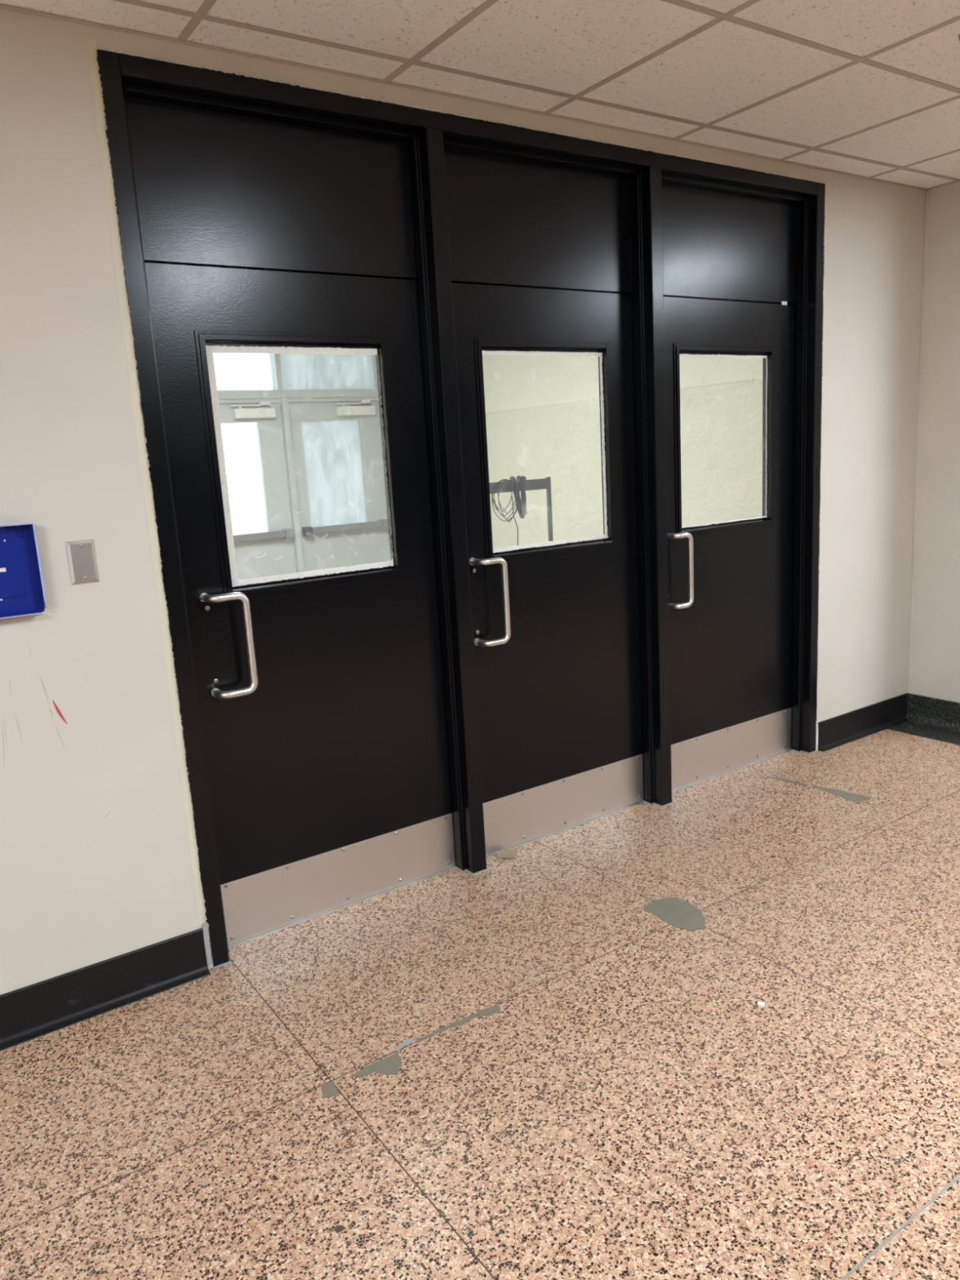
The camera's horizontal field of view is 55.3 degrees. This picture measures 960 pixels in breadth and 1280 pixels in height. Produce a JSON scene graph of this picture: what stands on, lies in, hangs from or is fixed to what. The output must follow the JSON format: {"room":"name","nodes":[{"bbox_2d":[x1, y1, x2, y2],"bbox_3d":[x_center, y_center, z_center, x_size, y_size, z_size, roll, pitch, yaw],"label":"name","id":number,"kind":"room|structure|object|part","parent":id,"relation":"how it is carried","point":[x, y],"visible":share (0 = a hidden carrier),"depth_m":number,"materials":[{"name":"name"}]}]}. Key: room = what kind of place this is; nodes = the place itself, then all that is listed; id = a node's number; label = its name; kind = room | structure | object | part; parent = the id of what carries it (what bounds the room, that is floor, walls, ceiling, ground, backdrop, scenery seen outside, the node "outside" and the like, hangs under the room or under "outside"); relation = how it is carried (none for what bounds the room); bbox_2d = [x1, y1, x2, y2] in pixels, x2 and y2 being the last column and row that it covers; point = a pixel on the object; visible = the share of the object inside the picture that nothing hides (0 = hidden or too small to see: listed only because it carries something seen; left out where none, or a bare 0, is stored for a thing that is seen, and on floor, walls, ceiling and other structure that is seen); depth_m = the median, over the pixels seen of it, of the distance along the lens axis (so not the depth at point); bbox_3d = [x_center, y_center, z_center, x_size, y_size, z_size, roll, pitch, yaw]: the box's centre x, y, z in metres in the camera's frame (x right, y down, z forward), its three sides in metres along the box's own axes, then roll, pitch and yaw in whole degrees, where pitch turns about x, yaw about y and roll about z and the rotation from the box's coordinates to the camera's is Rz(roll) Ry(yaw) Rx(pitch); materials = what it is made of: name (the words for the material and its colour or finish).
{"room":"school corridor","nodes":[
{"label":"school corridor","id":0,"kind":"room"},
{"bbox_2d":[0,8,925,995],"bbox_3d":[-1.109,-0.452,2.471,8.420,3.000,0.201,-11,14,-33],"label":"wall","id":1,"kind":"structure","parent":0,"point":[99,856],"depth_m":2.50,"materials":[{"name":"beige paint"}]},
{"bbox_2d":[0,522,46,618],"bbox_3d":[-1.238,-0.167,2.290,0.250,0.232,0.038,-11,14,-33],"label":"tray","id":2,"kind":"object","parent":1,"relation":"attached to","point":[22,593],"visible":1,"depth_m":2.35,"materials":[{"name":"blue plastic"}]},
{"bbox_2d":[65,538,99,585],"bbox_3d":[-1.054,-0.207,2.429,0.071,0.115,0.007,-11,14,-33],"label":"switch plate","id":3,"kind":"object","parent":1,"relation":"attached to","point":[82,556],"visible":1,"depth_m":2.43,"materials":[{"name":"silver metal"}]},
{"bbox_2d":[0,928,210,1051],"bbox_3d":[-2.544,1.267,1.614,4.180,0.138,0.036,-11,14,-33],"label":"baseboard","id":4,"kind":"structure","parent":1,"relation":"attached to","point":[34,1011],"depth_m":2.60,"materials":[{"name":"black rubber"}]},
{"bbox_2d":[144,262,456,946],"bbox_3d":[-0.499,-0.096,2.924,0.901,2.046,0.120,-11,14,-33],"label":"door","id":5,"kind":"structure","parent":1,"relation":"in","point":[322,700],"depth_m":2.94,"materials":[{"name":"black paint"}]},
{"bbox_3d":[-0.747,0.013,2.742,0.124,0.313,0.076,-11,14,-33],"label":"pull handle","id":6,"kind":"part","parent":5,"relation":"part of","materials":[{"name":"silver metal"}]},
{"bbox_3d":[-0.455,0.802,3.118,0.873,0.208,0.002,-11,14,-33],"label":"kick plate","id":7,"kind":"part","parent":5,"relation":"part of","materials":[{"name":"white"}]},
{"bbox_2d":[96,48,825,969],"bbox_3d":[0.286,-0.483,3.405,2.958,2.535,0.169,-11,14,-33],"label":"door frame","id":8,"kind":"structure","parent":1,"relation":"attached to","point":[211,168],"depth_m":3.05,"materials":[{"name":"black paint"}]},
{"bbox_3d":[-0.591,-1.315,2.710,0.905,0.422,0.042,-11,14,-33],"label":"transom panel","id":9,"kind":"part","parent":8,"relation":"part of","materials":[{"name":"black paint"}]},
{"bbox_3d":[0.200,-1.467,3.235,0.893,0.422,0.042,-11,14,-33],"label":"transom panel","id":10,"kind":"part","parent":8,"relation":"part of","materials":[{"name":"black paint"}]},
{"bbox_3d":[0.999,-1.621,3.764,0.923,0.422,0.042,-11,14,-33],"label":"transom panel","id":11,"kind":"part","parent":8,"relation":"part of","materials":[{"name":"black paint"}]},
{"bbox_2d":[451,282,644,855],"bbox_3d":[0.292,-0.248,3.449,0.889,2.046,0.120,-11,14,-33],"label":"door","id":12,"kind":"structure","parent":1,"relation":"in","point":[556,624],"depth_m":3.49,"materials":[{"name":"black paint"}]},
{"bbox_3d":[0.040,-0.138,3.264,0.114,0.313,0.076,-11,14,-33],"label":"pull handle","id":13,"kind":"part","parent":12,"relation":"part of","materials":[{"name":"silver metal"}]},
{"bbox_3d":[0.336,0.650,3.642,0.861,0.208,0.002,-11,14,-33],"label":"kick plate","id":14,"kind":"part","parent":12,"relation":"part of","materials":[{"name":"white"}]},
{"bbox_2d":[663,296,796,790],"bbox_3d":[1.091,-0.401,3.979,0.919,2.046,0.120,-11,14,-33],"label":"door","id":15,"kind":"structure","parent":1,"relation":"in","point":[731,583],"depth_m":4.04,"materials":[{"name":"black paint"}]},
{"bbox_3d":[0.824,-0.289,3.784,0.100,0.313,0.076,-11,14,-33],"label":"pull handle","id":16,"kind":"part","parent":15,"relation":"part of","materials":[{"name":"silver metal"}]},
{"bbox_3d":[1.134,0.497,4.172,0.891,0.208,0.002,-11,14,-33],"label":"kick plate","id":17,"kind":"part","parent":15,"relation":"part of","materials":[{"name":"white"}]},
{"bbox_2d":[817,693,907,751],"bbox_3d":[1.936,0.407,4.586,0.744,0.138,0.036,-11,14,-33],"label":"baseboard","id":18,"kind":"structure","parent":1,"relation":"attached to","point":[838,731],"depth_m":4.58,"materials":[{"name":"black rubber"}]},
{"bbox_2d":[0,721,959,1279],"bbox_3d":[2.498,1.405,0.117,11.200,0.121,8.600,-11,14,-33],"label":"floor","id":19,"kind":"structure","parent":0,"point":[561,1059],"depth_m":2.24,"materials":[{"name":"brown"}]},
{"bbox_3d":[-1.133,1.124,2.276,1.240,0.004,0.900,-11,14,-33],"label":"terrazzo panel","id":20,"kind":"part","parent":19,"relation":"part of","materials":[{"name":"beige stone"}]},
{"bbox_3d":[-0.573,1.253,1.469,1.240,0.004,1.074,-11,14,-33],"label":"terrazzo panel","id":21,"kind":"part","parent":19,"relation":"part of","materials":[{"name":"beige stone"}]},
{"bbox_3d":[-0.109,0.927,2.955,1.240,0.004,0.900,-11,14,-33],"label":"terrazzo panel","id":22,"kind":"part","parent":19,"relation":"part of","materials":[{"name":"beige stone"}]},
{"bbox_2d":[493,848,517,858],"bbox_3d":[0.096,0.804,3.450,0.091,0.016,0.070,-4,11,-2],"label":"chunk","id":23,"kind":"object","parent":19,"relation":"on","point":[506,853],"visible":1,"depth_m":3.44,"materials":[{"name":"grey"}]},
{"bbox_3d":[0.451,1.057,2.148,1.240,0.004,1.074,-11,14,-33],"label":"terrazzo panel","id":24,"kind":"part","parent":19,"relation":"part of","materials":[{"name":"beige stone"}]},
{"bbox_3d":[0.914,0.731,3.634,1.240,0.004,0.900,-11,14,-33],"label":"terrazzo panel","id":25,"kind":"part","parent":19,"relation":"part of","materials":[{"name":"beige stone"}]},
{"bbox_2d":[757,1001,764,1005],"bbox_3d":[0.753,0.974,2.452,0.019,0.003,0.016,1,12,22],"label":"flake","id":26,"kind":"object","parent":19,"relation":"on","point":[760,1003],"visible":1,"depth_m":2.45,"materials":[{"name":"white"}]},
{"bbox_3d":[1.474,0.861,2.827,1.240,0.004,1.074,-11,14,-33],"label":"terrazzo panel","id":27,"kind":"part","parent":19,"relation":"part of","materials":[{"name":"beige stone"}]},
{"bbox_3d":[1.815,0.558,4.232,0.942,0.004,0.900,-11,14,-33],"label":"terrazzo panel","id":28,"kind":"part","parent":19,"relation":"part of","materials":[{"name":"beige stone"}]},
{"bbox_3d":[1.060,1.198,1.271,1.240,0.004,1.074,-11,14,-33],"label":"terrazzo panel","id":29,"kind":"part","parent":19,"relation":"part of","materials":[{"name":"beige stone"}]},
{"bbox_3d":[2.371,0.482,4.447,0.230,0.004,0.774,-11,14,-33],"label":"border panel","id":30,"kind":"part","parent":19,"relation":"part of","materials":[{"name":"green stone"}]},
{"bbox_3d":[2.375,0.688,3.425,0.942,0.004,1.074,-11,14,-33],"label":"terrazzo panel","id":31,"kind":"part","parent":19,"relation":"part of","materials":[{"name":"beige stone"}]},
{"bbox_2d":[0,0,959,191],"bbox_3d":[2.337,-1.338,-0.432,11.200,0.315,8.606,-11,14,-33],"label":"ceiling","id":32,"kind":"structure","parent":0,"point":[864,89],"depth_m":2.64,"materials":[{"name":"white"}]},
{"bbox_2d":[482,354,762,548],"bbox_3d":[0.842,-1.352,6.936,0.250,2.780,5.100,-11,14,-33],"label":"wall","id":33,"kind":"structure","parent":0,"point":[543,412],"depth_m":6.80,"materials":[{"name":"beige paint"}]},
{"bbox_3d":[0.799,-2.252,6.761,0.228,0.944,5.100,-11,14,-33],"label":"panel","id":34,"kind":"part","parent":33,"relation":"part of","materials":[{"name":"beige paint"}]},
{"bbox_2d":[907,181,959,702],"bbox_3d":[2.483,-1.026,4.283,0.250,3.000,0.774,-11,14,-33],"label":"wall","id":35,"kind":"structure","parent":0,"point":[934,655],"depth_m":4.47,"materials":[{"name":"beige paint"}]},
{"bbox_2d":[906,693,959,733],"bbox_3d":[2.440,0.399,4.482,0.052,0.138,0.774,-11,14,-33],"label":"baseboard","id":36,"kind":"structure","parent":35,"relation":"attached to","point":[936,713],"depth_m":4.68,"materials":[{"name":"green stone"}]},
{"bbox_3d":[-0.865,0.423,5.975,4.670,0.120,4.998,-11,14,-33],"label":"floor","id":37,"kind":"structure","parent":0,"visible":0},
{"bbox_2d":[488,475,553,545],"bbox_3d":[0.107,-0.436,6.266,1.014,1.335,0.560,-11,14,-33],"label":"metal stand","id":38,"kind":"object","parent":37,"relation":"on","point":[542,483],"depth_m":6.26,"materials":[{"name":"grey metal"}]},
{"bbox_3d":[0.231,-0.469,6.344,0.330,1.315,0.104,-11,14,-33],"label":"cable coil","id":39,"kind":"part","parent":38,"relation":"part of","materials":[{"name":"black rubber"}]},
{"bbox_3d":[0.070,-1.019,6.146,0.972,0.072,0.024,-11,14,-33],"label":"rail","id":40,"kind":"part","parent":38,"relation":"part of","materials":[{"name":"grey metal"}]},
{"bbox_3d":[0.514,-0.516,6.535,0.025,1.280,0.025,-11,14,-33],"label":"leg","id":41,"kind":"part","parent":38,"relation":"part of","materials":[{"name":"grey metal"}]},
{"bbox_3d":[-2.361,-1.324,7.725,4.670,2.780,0.200,-11,14,-33],"label":"wall","id":42,"kind":"structure","parent":0,"visible":0},
{"bbox_2d":[218,401,296,579],"bbox_3d":[-2.027,-1.003,7.885,0.877,2.032,0.129,-11,14,-33],"label":"door","id":43,"kind":"structure","parent":42,"relation":"in","point":[277,542],"depth_m":7.99,"materials":[{"name":"grey paint"}]},
{"bbox_3d":[-1.949,-2.002,7.769,0.350,0.036,0.033,-11,14,-33],"label":"closer arm","id":44,"kind":"part","parent":43,"relation":"part of","materials":[{"name":"silver metal"}]},
{"bbox_2d":[217,353,391,572],"bbox_3d":[-1.672,-1.387,8.119,1.965,2.670,0.140,-11,14,-33],"label":"door frame","id":45,"kind":"structure","parent":42,"relation":"attached to","point":[277,394],"depth_m":8.03,"materials":[{"name":"grey paint"}]},
{"bbox_2d":[279,353,375,389],"bbox_3d":[-1.366,-2.482,8.172,0.939,0.483,0.006,-11,14,-33],"label":"window","id":46,"kind":"structure","parent":42,"relation":"in","point":[299,371],"depth_m":8.18,"materials":[{"name":"clear glass"}]},
{"bbox_2d":[288,400,390,571],"bbox_3d":[-1.246,-1.153,8.403,0.902,2.032,0.129,-11,14,-33],"label":"door","id":47,"kind":"structure","parent":42,"relation":"in","point":[336,446],"depth_m":8.36,"materials":[{"name":"grey paint"}]},
{"bbox_3d":[-1.327,-1.519,8.339,0.575,0.942,0.006,-11,14,-33],"label":"glass pane","id":48,"kind":"part","parent":47,"relation":"part of","materials":[{"name":"clear glass"}]},
{"bbox_3d":[-1.155,-2.155,8.295,0.350,0.036,0.033,-11,14,-33],"label":"closer arm","id":49,"kind":"part","parent":47,"relation":"part of","materials":[{"name":"silver metal"}]},
{"label":"outside","id":50,"kind":"structure","parent":0,"visible":0},
{"bbox_2d":[229,500,266,534],"bbox_3d":[-11.144,-2.333,22.899,34.000,0.180,34.690,-11,14,-33],"label":"ground","id":51,"kind":"structure","parent":50,"point":[248,517],"depth_m":29.12,"materials":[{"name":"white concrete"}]}
]}

